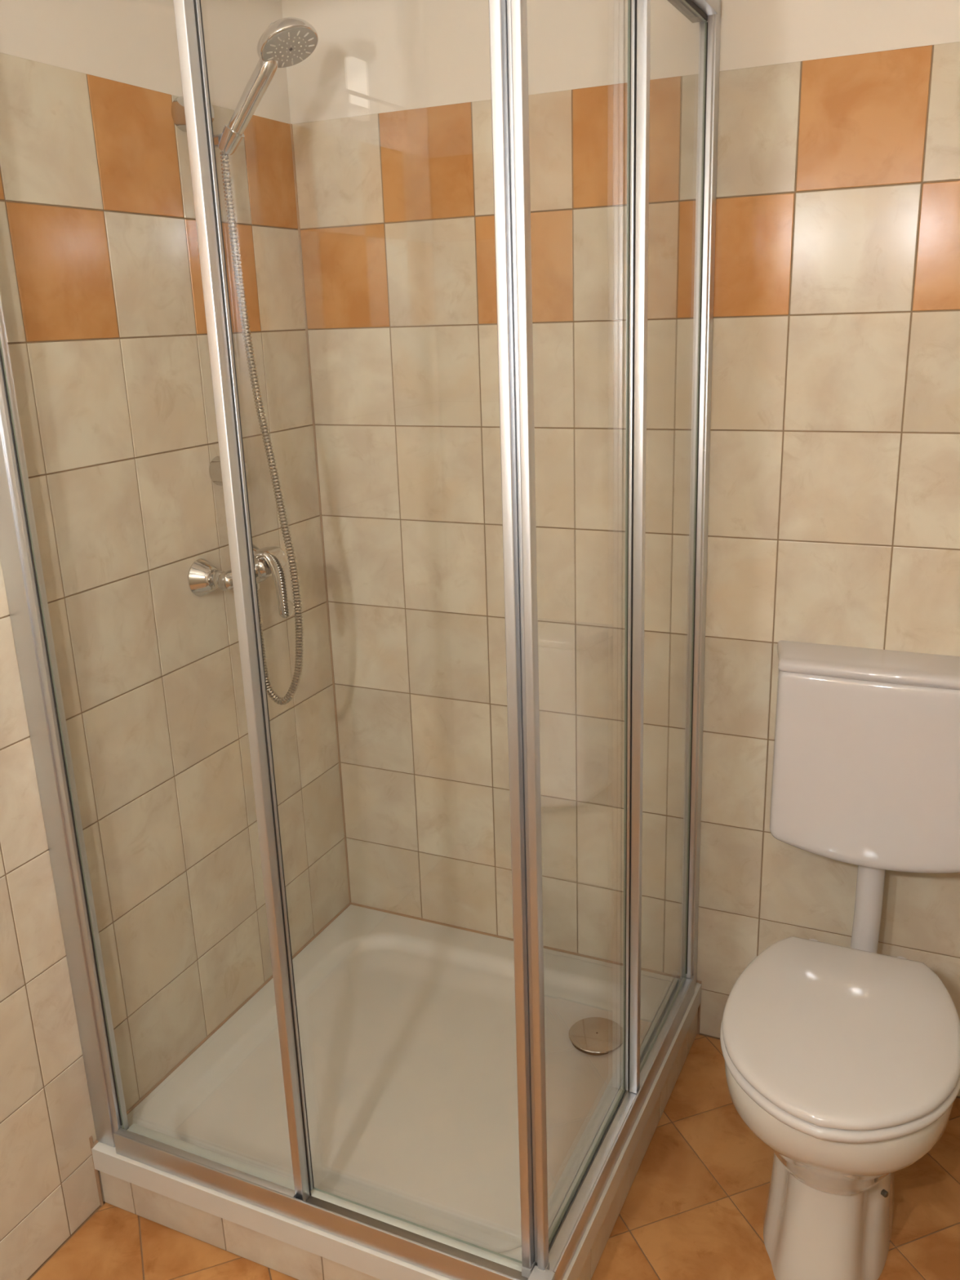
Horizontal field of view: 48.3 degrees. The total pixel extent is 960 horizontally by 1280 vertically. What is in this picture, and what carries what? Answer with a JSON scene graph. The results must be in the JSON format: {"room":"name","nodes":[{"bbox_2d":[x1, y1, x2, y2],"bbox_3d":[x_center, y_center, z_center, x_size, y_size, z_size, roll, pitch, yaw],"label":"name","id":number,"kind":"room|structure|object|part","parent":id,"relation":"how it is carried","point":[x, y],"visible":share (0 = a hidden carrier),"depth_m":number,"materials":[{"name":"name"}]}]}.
{"room":"bathroom","nodes":[
{"label":"bathroom","id":0,"kind":"room"},
{"bbox_2d":[0,0,351,1279],"bbox_3d":[-0.918,-0.080,1.335,0.125,2.600,2.420,6,19,24],"label":"wall","id":1,"kind":"structure","parent":0,"point":[101,292],"depth_m":1.89,"materials":[{"name":"beige tile"}]},
{"bbox_2d":[171,96,248,485],"bbox_3d":[-0.458,-0.618,1.943,0.126,0.679,0.056,6,19,24],"label":"shower rail","id":2,"kind":"object","parent":1,"relation":"attached to","point":[228,141],"visible":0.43,"depth_m":1.85,"materials":[{"name":"silver metal"}]},
{"bbox_2d":[217,123,244,155],"bbox_3d":[-0.431,-0.866,1.851,0.049,0.050,0.037,6,19,24],"label":"holder","id":3,"kind":"object","parent":2,"relation":"on","point":[228,140],"depth_m":1.84,"materials":[{"name":"silver metal"}]},
{"bbox_2d":[227,17,318,135],"bbox_3d":[-0.361,-0.930,1.802,0.199,0.190,0.100,6,19,24],"label":"shower head","id":4,"kind":"object","parent":2,"relation":"attached to","point":[287,42],"visible":0.99,"depth_m":1.78,"materials":[{"name":"silver metal"}]},
{"bbox_3d":[-0.384,-0.933,1.815,0.148,0.190,0.050,6,19,24],"label":"handle","id":5,"kind":"part","parent":4,"relation":"part of","materials":[{"name":"silver metal"}]},
{"bbox_2d":[187,543,293,617],"bbox_3d":[-0.437,-0.116,2.083,0.143,0.134,0.223,6,19,24],"label":"shower mixer","id":6,"kind":"object","parent":1,"relation":"attached to","point":[204,578],"visible":0.84,"depth_m":2.03,"materials":[{"name":"silver metal"}]},
{"bbox_2d":[219,151,303,705],"bbox_3d":[-0.406,-0.358,2.001,0.113,1.024,0.022,5,18,21],"label":"shower hose","id":7,"kind":"object","parent":6,"relation":"attached to","point":[224,161],"visible":0.89,"depth_m":1.99,"materials":[{"name":"silver metal"}]},
{"bbox_3d":[-0.395,-0.111,2.064,0.050,0.134,0.059,6,19,24],"label":"lever","id":8,"kind":"part","parent":6,"relation":"part of","materials":[{"name":"silver metal"}]},
{"bbox_2d":[27,1034,959,1279],"bbox_3d":[0.010,1.244,1.381,2.020,0.120,2.540,6,19,24],"label":"floor","id":9,"kind":"structure","parent":0,"point":[694,1206],"depth_m":1.88,"materials":[{"name":"brown tile"}]},
{"bbox_2d":[99,1009,697,1279],"bbox_3d":[-0.105,0.910,2.148,0.882,0.082,0.880,6,19,24],"label":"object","id":10,"kind":"structure","parent":9,"relation":"on","point":[295,1262],"depth_m":1.85,"materials":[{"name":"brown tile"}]},
{"bbox_2d":[91,904,701,1279],"bbox_3d":[-0.106,0.848,2.124,0.887,0.048,0.888,6,19,24],"label":"shower tray","id":11,"kind":"object","parent":10,"relation":"on","point":[407,1025],"visible":0.78,"depth_m":2.08,"materials":[{"name":"white ceramic"}]},
{"bbox_2d":[0,0,720,1279],"bbox_3d":[-0.139,-0.080,1.846,0.883,1.890,0.885,6,19,24],"label":"shower enclosure","id":12,"kind":"object","parent":11,"relation":"on","point":[548,1253],"visible":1,"depth_m":1.61,"materials":[{"name":"silver metal"}]},
{"bbox_3d":[-0.494,0.022,1.567,0.375,1.821,0.004,6,19,24],"label":"fixed pane","id":13,"kind":"part","parent":12,"relation":"part of","materials":[{"name":"clear glass"}]},
{"bbox_3d":[-0.279,0.919,1.750,0.784,0.044,0.049,6,19,24],"label":"rail","id":14,"kind":"part","parent":12,"relation":"part of","materials":[{"name":"silver metal"}]},
{"bbox_3d":[-0.132,0.052,1.421,0.378,1.816,0.004,6,19,24],"label":"sliding door","id":15,"kind":"part","parent":12,"relation":"part of","materials":[{"name":"clear glass"}]},
{"bbox_3d":[0.146,0.013,1.519,0.009,1.815,0.408,6,19,24],"label":"sliding door","id":16,"kind":"part","parent":12,"relation":"part of","materials":[{"name":"clear glass"}]},
{"bbox_3d":[0.263,0.842,1.942,0.047,0.044,0.804,6,19,25],"label":"rail","id":17,"kind":"part","parent":12,"relation":"part of","materials":[{"name":"silver metal"}]},
{"bbox_3d":[0.328,-0.098,1.863,0.014,1.816,0.367,6,19,24],"label":"fixed pane","id":18,"kind":"part","parent":12,"relation":"part of","materials":[{"name":"clear glass"}]},
{"bbox_3d":[0.200,-0.929,1.407,0.049,0.030,0.803,6,19,24],"label":"rail","id":19,"kind":"part","parent":12,"relation":"part of","materials":[{"name":"silver metal"}]},
{"bbox_2d":[720,936,959,1279],"bbox_3d":[0.627,0.784,1.861,0.366,0.443,0.687,6,19,24],"label":"toilet","id":20,"kind":"object","parent":9,"relation":"on","point":[844,1062],"visible":1,"depth_m":1.67,"materials":[{"name":"white ceramic"}]},
{"bbox_3d":[0.591,0.756,1.775,0.349,0.248,0.483,6,19,24],"label":"bowl","id":21,"kind":"part","parent":20,"relation":"part of","materials":[{"name":"beige ceramic"}]},
{"bbox_3d":[0.574,0.636,1.711,0.366,0.020,0.464,6,19,24],"label":"seat","id":22,"kind":"part","parent":20,"relation":"part of","materials":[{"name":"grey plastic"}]},
{"bbox_3d":[0.574,0.614,1.704,0.361,0.024,0.459,6,19,24],"label":"lid","id":23,"kind":"part","parent":20,"relation":"part of","materials":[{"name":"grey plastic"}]},
{"bbox_2d":[281,0,959,1097],"bbox_3d":[0.471,-0.343,2.046,2.020,2.600,0.125,6,19,24],"label":"wall","id":24,"kind":"structure","parent":0,"point":[834,491],"depth_m":2.07,"materials":[{"name":"beige tile"}]},
{"bbox_2d":[769,640,959,873],"bbox_3d":[0.732,0.219,1.954,0.412,0.384,0.136,6,19,24],"label":"cistern","id":25,"kind":"object","parent":24,"relation":"attached to","point":[866,761],"visible":1,"depth_m":1.90,"materials":[{"name":"white plastic"}]},
{"bbox_2d":[850,865,885,953],"bbox_3d":[0.731,0.529,2.028,0.054,0.277,0.088,6,19,24],"label":"pipe","id":26,"kind":"object","parent":25,"relation":"attached to","point":[870,881],"visible":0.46,"depth_m":2.02,"materials":[{"name":"white plastic"}]},
{"bbox_3d":[0.727,0.048,1.902,0.412,0.025,0.136,6,19,24],"label":"tank lid","id":27,"kind":"part","parent":25,"relation":"part of","materials":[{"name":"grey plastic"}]}
]}

